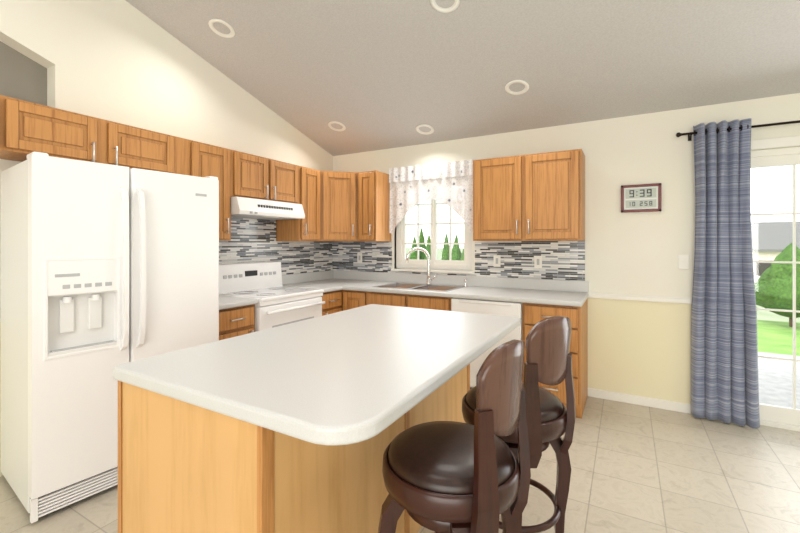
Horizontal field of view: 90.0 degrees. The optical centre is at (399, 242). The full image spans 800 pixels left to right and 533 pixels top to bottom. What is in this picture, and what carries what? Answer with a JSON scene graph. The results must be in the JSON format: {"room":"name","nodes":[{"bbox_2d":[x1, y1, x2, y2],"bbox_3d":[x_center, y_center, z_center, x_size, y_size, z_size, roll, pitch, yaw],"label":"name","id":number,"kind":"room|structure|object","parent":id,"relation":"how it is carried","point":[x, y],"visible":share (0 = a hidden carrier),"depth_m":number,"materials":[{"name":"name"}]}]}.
{"room":"kitchen","nodes":[
{"label":"kitchen","id":0,"kind":"room"},
{"bbox_2d":[0,0,332,475],"bbox_3d":[-2.660,-0.917,1.919,0.170,4.555,7.120,0,0,29],"label":"wall","id":1,"kind":"structure","parent":0,"point":[125,62],"depth_m":2.92,"materials":[{"name":"paint"}]},
{"bbox_2d":[0,95,23,158],"bbox_3d":[-2.308,-0.633,2.019,0.340,0.284,0.480,0,0,29],"label":"upper cabinet","id":2,"kind":"object","parent":1,"relation":"attached to","point":[11,109],"depth_m":2.12,"materials":[{"name":"brown wood"}]},
{"bbox_2d":[5,101,107,163],"bbox_3d":[-2.124,-0.633,2.344,0.340,0.284,0.527,0,0,29],"label":"upper cabinet","id":3,"kind":"object","parent":1,"relation":"attached to","point":[26,128],"depth_m":2.32,"materials":[{"name":"brown wood"}]},
{"bbox_2d":[108,121,191,175],"bbox_3d":[-1.853,-0.633,2.823,0.340,0.284,0.573,0,0,29],"label":"upper cabinet","id":4,"kind":"object","parent":1,"relation":"attached to","point":[128,146],"depth_m":2.73,"materials":[{"name":"brown wood"}]},
{"bbox_2d":[192,140,235,240],"bbox_3d":[-1.623,-0.398,3.230,0.340,0.754,0.364,0,0,29],"label":"upper cabinet","id":5,"kind":"object","parent":1,"relation":"attached to","point":[207,159],"depth_m":3.23,"materials":[{"name":"brown wood"}]},
{"bbox_2d":[236,151,303,206],"bbox_3d":[-1.339,-0.580,3.733,0.340,0.389,0.790,0,0,29],"label":"upper cabinet","id":6,"kind":"object","parent":1,"relation":"attached to","point":[257,177],"depth_m":3.66,"materials":[{"name":"brown wood"}]},
{"bbox_2d":[231,197,304,219],"bbox_3d":[-1.303,-0.307,3.703,0.432,0.150,0.762,0,0,29],"label":"range hood","id":7,"kind":"object","parent":6,"relation":"attached to","point":[242,207],"visible":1,"depth_m":3.55,"materials":[{"name":"white metal"}]},
{"bbox_2d":[276,167,319,240],"bbox_3d":[-1.065,-0.398,4.216,0.340,0.754,0.321,0,0,29],"label":"upper cabinet","id":8,"kind":"object","parent":1,"relation":"attached to","point":[307,229],"depth_m":4.11,"materials":[{"name":"brown wood"}]},
{"bbox_2d":[0,396,799,532],"bbox_3d":[0.123,1.420,0.344,6.525,0.120,7.420,0,0,29],"label":"floor","id":9,"kind":"structure","parent":0,"point":[635,468],"depth_m":2.26,"materials":[{"name":"tile"}]},
{"bbox_2d":[1,152,218,522],"bbox_3d":[-1.734,0.460,2.472,0.768,1.800,0.940,0,0,36],"label":"refrigerator","id":10,"kind":"object","parent":9,"relation":"on","point":[106,269],"visible":0.73,"depth_m":2.13,"materials":[{"name":"white painted metal"},{"name":"white plastic"},{"name":"grey plastic"}]},
{"bbox_2d":[219,261,324,331],"bbox_3d":[-1.170,0.772,3.632,0.693,1.175,0.760,0,0,29],"label":"range","id":11,"kind":"object","parent":9,"relation":"on","point":[277,304],"visible":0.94,"depth_m":3.58,"materials":[{"name":"white metal"}]},
{"bbox_2d":[219,290,341,339],"bbox_3d":[-1.211,0.920,3.640,0.654,0.880,1.493,0,0,29],"label":"base cabinet","id":12,"kind":"object","parent":9,"relation":"on","point":[236,321],"depth_m":3.07,"materials":[{"name":"brown wood"}]},
{"bbox_2d":[219,295,257,309],"bbox_3d":[-1.491,0.410,3.153,0.645,0.140,0.381,0,0,30],"label":"countertop","id":13,"kind":"structure","parent":12,"relation":"on","point":[225,302],"depth_m":3.06,"materials":[{"name":"laminate"}]},
{"bbox_2d":[219,217,334,274],"bbox_3d":[-1.352,0.087,4.045,0.008,0.645,2.070,0,0,30],"label":"backsplash","id":14,"kind":"structure","parent":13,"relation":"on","point":[253,240],"depth_m":4.09,"materials":[{"name":"tile"}]},
{"bbox_2d":[118,364,469,532],"bbox_3d":[-0.210,0.920,1.923,1.009,0.880,1.642,0,0,29],"label":"kitchen island","id":15,"kind":"object","parent":9,"relation":"on","point":[184,467],"visible":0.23,"depth_m":1.28,"materials":[{"name":"brown wood"}]},
{"bbox_2d":[113,304,519,445],"bbox_3d":[-0.158,0.461,1.893,1.060,0.048,1.680,0,0,29],"label":"island countertop","id":16,"kind":"structure","parent":15,"relation":"on","point":[356,375],"depth_m":1.39,"materials":[{"name":"laminate"}]},
{"bbox_2d":[378,339,530,532],"bbox_3d":[0.169,0.832,1.310,0.458,1.086,0.444,0,0,41],"label":"bar stool","id":17,"kind":"object","parent":9,"relation":"on","point":[448,477],"visible":1,"depth_m":1.16,"materials":[{"name":"brown leather"}]},
{"bbox_2d":[342,287,587,418],"bbox_3d":[0.257,0.920,3.981,2.873,0.880,0.654,0,0,29],"label":"base cabinet","id":18,"kind":"object","parent":9,"relation":"on","point":[533,314],"depth_m":3.22,"materials":[{"name":"brown wood"}]},
{"bbox_2d":[282,274,342,292],"bbox_3d":[-0.941,0.410,4.110,0.660,0.140,0.291,0,0,30],"label":"countertop","id":19,"kind":"structure","parent":18,"relation":"on","point":[328,282],"depth_m":4.35,"materials":[{"name":"laminate"}]},
{"bbox_2d":[300,270,588,306],"bbox_3d":[0.261,0.477,3.976,2.885,0.274,0.658,0,0,30],"label":"countertop","id":20,"kind":"structure","parent":18,"relation":"on","point":[556,292],"depth_m":3.81,"materials":[{"name":"laminate"}]},
{"bbox_2d":[406,247,467,286],"bbox_3d":[0.376,0.239,4.093,0.627,0.391,0.196,0,0,29],"label":"faucet","id":21,"kind":"object","parent":20,"relation":"on","point":[429,280],"visible":1,"depth_m":4.19,"materials":[{"name":"silver metal"}]},
{"bbox_2d":[335,241,584,280],"bbox_3d":[0.407,0.161,4.267,2.853,0.357,0.008,0,0,30],"label":"backsplash","id":22,"kind":"structure","parent":20,"relation":"on","point":[561,260],"depth_m":3.90,"materials":[{"name":"tile"}]},
{"bbox_2d":[451,298,521,388],"bbox_3d":[0.861,0.912,3.639,0.607,0.855,0.614,0,0,29],"label":"dishwasher","id":23,"kind":"object","parent":9,"relation":"on","point":[503,308],"visible":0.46,"depth_m":3.36,"materials":[{"name":"white plastic"},{"name":"white painted metal"}]},
{"bbox_2d":[462,316,575,532],"bbox_3d":[0.498,0.832,1.745,0.444,1.086,0.458,0,0,-33],"label":"bar stool","id":24,"kind":"object","parent":9,"relation":"on","point":[550,418],"visible":0.44,"depth_m":1.57,"materials":[{"name":"brown wood"}]},
{"bbox_2d":[126,0,799,155],"bbox_3d":[-0.073,-2.172,0.455,6.975,2.272,7.420,0,0,29],"label":"ceiling","id":25,"kind":"structure","parent":0,"point":[372,75],"depth_m":2.98,"materials":[{"name":"paint"}]},
{"bbox_2d":[208,19,234,37],"bbox_3d":[-1.358,-1.638,3.052,0.179,0.059,0.179,0,0,-15],"label":"recessed light","id":26,"kind":"object","parent":25,"relation":"in","point":[232,33],"depth_m":3.05,"materials":[{"name":"white"}]},
{"bbox_2d":[328,121,345,130],"bbox_3d":[-0.668,-1.239,4.244,0.179,0.059,0.179,0,0,-15],"label":"recessed light","id":27,"kind":"object","parent":25,"relation":"in","point":[329,124],"depth_m":4.23,"materials":[{"name":"white"}]},
{"bbox_2d":[416,124,433,134],"bbox_3d":[0.254,-1.154,4.058,0.179,0.059,0.179,0,0,-15],"label":"recessed light","id":28,"kind":"object","parent":25,"relation":"in","point":[417,128],"depth_m":4.05,"materials":[{"name":"white"}]},
{"bbox_2d":[430,0,459,12],"bbox_3d":[0.285,-1.535,2.531,0.179,0.059,0.179,0,0,-15],"label":"recessed light","id":29,"kind":"object","parent":25,"relation":"in","point":[434,5],"depth_m":2.58,"materials":[{"name":"white"}]},
{"bbox_2d":[505,80,528,94],"bbox_3d":[0.948,-1.261,3.240,0.179,0.059,0.179,0,0,-15],"label":"recessed light","id":30,"kind":"object","parent":25,"relation":"in","point":[525,83],"depth_m":3.23,"materials":[{"name":"white"}]},
{"bbox_2d":[333,93,799,403],"bbox_3d":[1.913,0.080,3.508,6.525,2.560,0.150,0,0,29],"label":"wall","id":31,"kind":"structure","parent":0,"point":[640,348],"depth_m":3.38,"materials":[{"name":"paint"}]},
{"bbox_2d":[320,171,390,240],"bbox_3d":[-0.616,-0.398,4.500,0.843,0.755,0.610,0,0,29],"label":"upper cabinet","id":32,"kind":"object","parent":31,"relation":"attached to","point":[354,206],"visible":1,"depth_m":4.33,"materials":[{"name":"brown wood"}]},
{"bbox_2d":[357,253,361,262],"bbox_3d":[-0.480,0.178,4.756,0.070,0.115,0.010,0,0,30],"label":"electrical outlet plate","id":33,"kind":"object","parent":31,"relation":"attached to","point":[359,255],"depth_m":4.76,"materials":[{"name":"white plastic"}]},
{"bbox_2d":[388,159,475,232],"bbox_3d":[0.329,-0.475,4.273,1.055,0.730,0.078,0,0,29],"label":"lace valance","id":34,"kind":"object","parent":31,"relation":"attached to","point":[449,184],"visible":0.98,"depth_m":4.24,"materials":[{"name":"white fabric"}]},
{"bbox_2d":[391,200,474,273],"bbox_3d":[0.354,-0.203,4.341,0.980,1.037,0.125,0,0,29],"label":"kitchen window","id":35,"kind":"structure","parent":31,"relation":"in","point":[465,266],"depth_m":4.35,"materials":[{"name":"white"}]},
{"bbox_2d":[494,255,500,266],"bbox_3d":[0.956,0.178,3.944,0.070,0.115,0.010,0,0,30],"label":"electrical outlet plate","id":36,"kind":"object","parent":31,"relation":"attached to","point":[497,258],"depth_m":3.94,"materials":[{"name":"white plastic"}]},
{"bbox_2d":[473,149,584,240],"bbox_3d":[1.154,-0.398,3.634,0.930,0.755,0.374,0,0,29],"label":"upper cabinet","id":37,"kind":"object","parent":31,"relation":"attached to","point":[535,197],"visible":1,"depth_m":3.48,"materials":[{"name":"brown wood"}]},
{"bbox_2d":[534,256,541,267],"bbox_3d":[1.296,0.178,3.752,0.070,0.115,0.010,0,0,30],"label":"electrical outlet plate","id":38,"kind":"object","parent":31,"relation":"attached to","point":[537,259],"depth_m":3.75,"materials":[{"name":"white plastic"}]},
{"bbox_2d":[621,183,660,212],"bbox_3d":[2.014,-0.375,3.346,0.290,0.230,0.028,0,0,29],"label":"wall clock","id":39,"kind":"object","parent":31,"relation":"attached to","point":[641,198],"visible":0.98,"depth_m":3.34,"materials":[{"name":"brown"}]},
{"bbox_2d":[678,255,688,268],"bbox_3d":[2.274,0.152,3.207,0.070,0.115,0.012,0,0,30],"label":"light switch","id":40,"kind":"object","parent":31,"relation":"attached to","point":[683,261],"depth_m":3.21,"materials":[{"name":"white plastic"}]},
{"bbox_2d":[587,136,799,413],"bbox_3d":[3.122,0.295,2.726,3.350,2.130,0.020,0,0,29],"label":"trim","id":41,"kind":"structure","parent":31,"relation":"attached to","point":[679,406],"depth_m":3.29,"materials":[{"name":"white wood"}]},
{"bbox_2d":[676,118,799,428],"bbox_3d":[3.317,0.215,2.543,2.590,2.260,0.142,0,0,29],"label":"curtain","id":42,"kind":"object","parent":31,"relation":"attached to","point":[724,370],"visible":1,"depth_m":3.01,"materials":[{"name":"blue fabric"}]},
{"bbox_2d":[750,147,799,431],"bbox_3d":[3.364,0.331,2.676,1.816,2.058,0.110,0,0,29],"label":"sliding glass door","id":43,"kind":"structure","parent":31,"relation":"in","point":[786,417],"depth_m":2.96,"materials":[{"name":"white"}]},
{"label":"outside","id":44,"kind":"structure","parent":0,"visible":0},
{"bbox_2d":[406,248,799,322],"bbox_3d":[66.724,3.810,117.933,300.000,0.300,249.000,0,0,29],"label":"ground","id":45,"kind":"structure","parent":44,"point":[768,315],"depth_m":20.19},
{"bbox_2d":[406,227,799,326],"bbox_3d":[25.301,-0.344,24.463,52.712,8.000,48.189,0,0,29],"label":"trees","id":46,"kind":"object","parent":45,"relation":"on","point":[779,285],"depth_m":7.63,"materials":[{"name":"green plant"}]},
{"bbox_2d":[751,221,799,282],"bbox_3d":[40.666,0.858,33.291,23.000,5.596,11.000,0,0,29],"label":"house","id":47,"kind":"structure","parent":45,"relation":"on","point":[771,239],"depth_m":33.89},
{"bbox_2d":[757,320,799,355],"bbox_3d":[3.710,1.710,6.558,120.000,0.200,6.930,0,0,29],"label":"lawn","id":48,"kind":"structure","parent":44,"point":[776,337],"depth_m":6.82,"materials":[{"name":"green plant"}]},
{"bbox_2d":[758,352,799,408],"bbox_3d":[4.740,1.535,3.707,5.400,0.150,2.980,0,0,29],"label":"patio","id":49,"kind":"structure","parent":48,"relation":"on","point":[780,382],"depth_m":4.25,"materials":[{"name":"concrete"}]}
]}

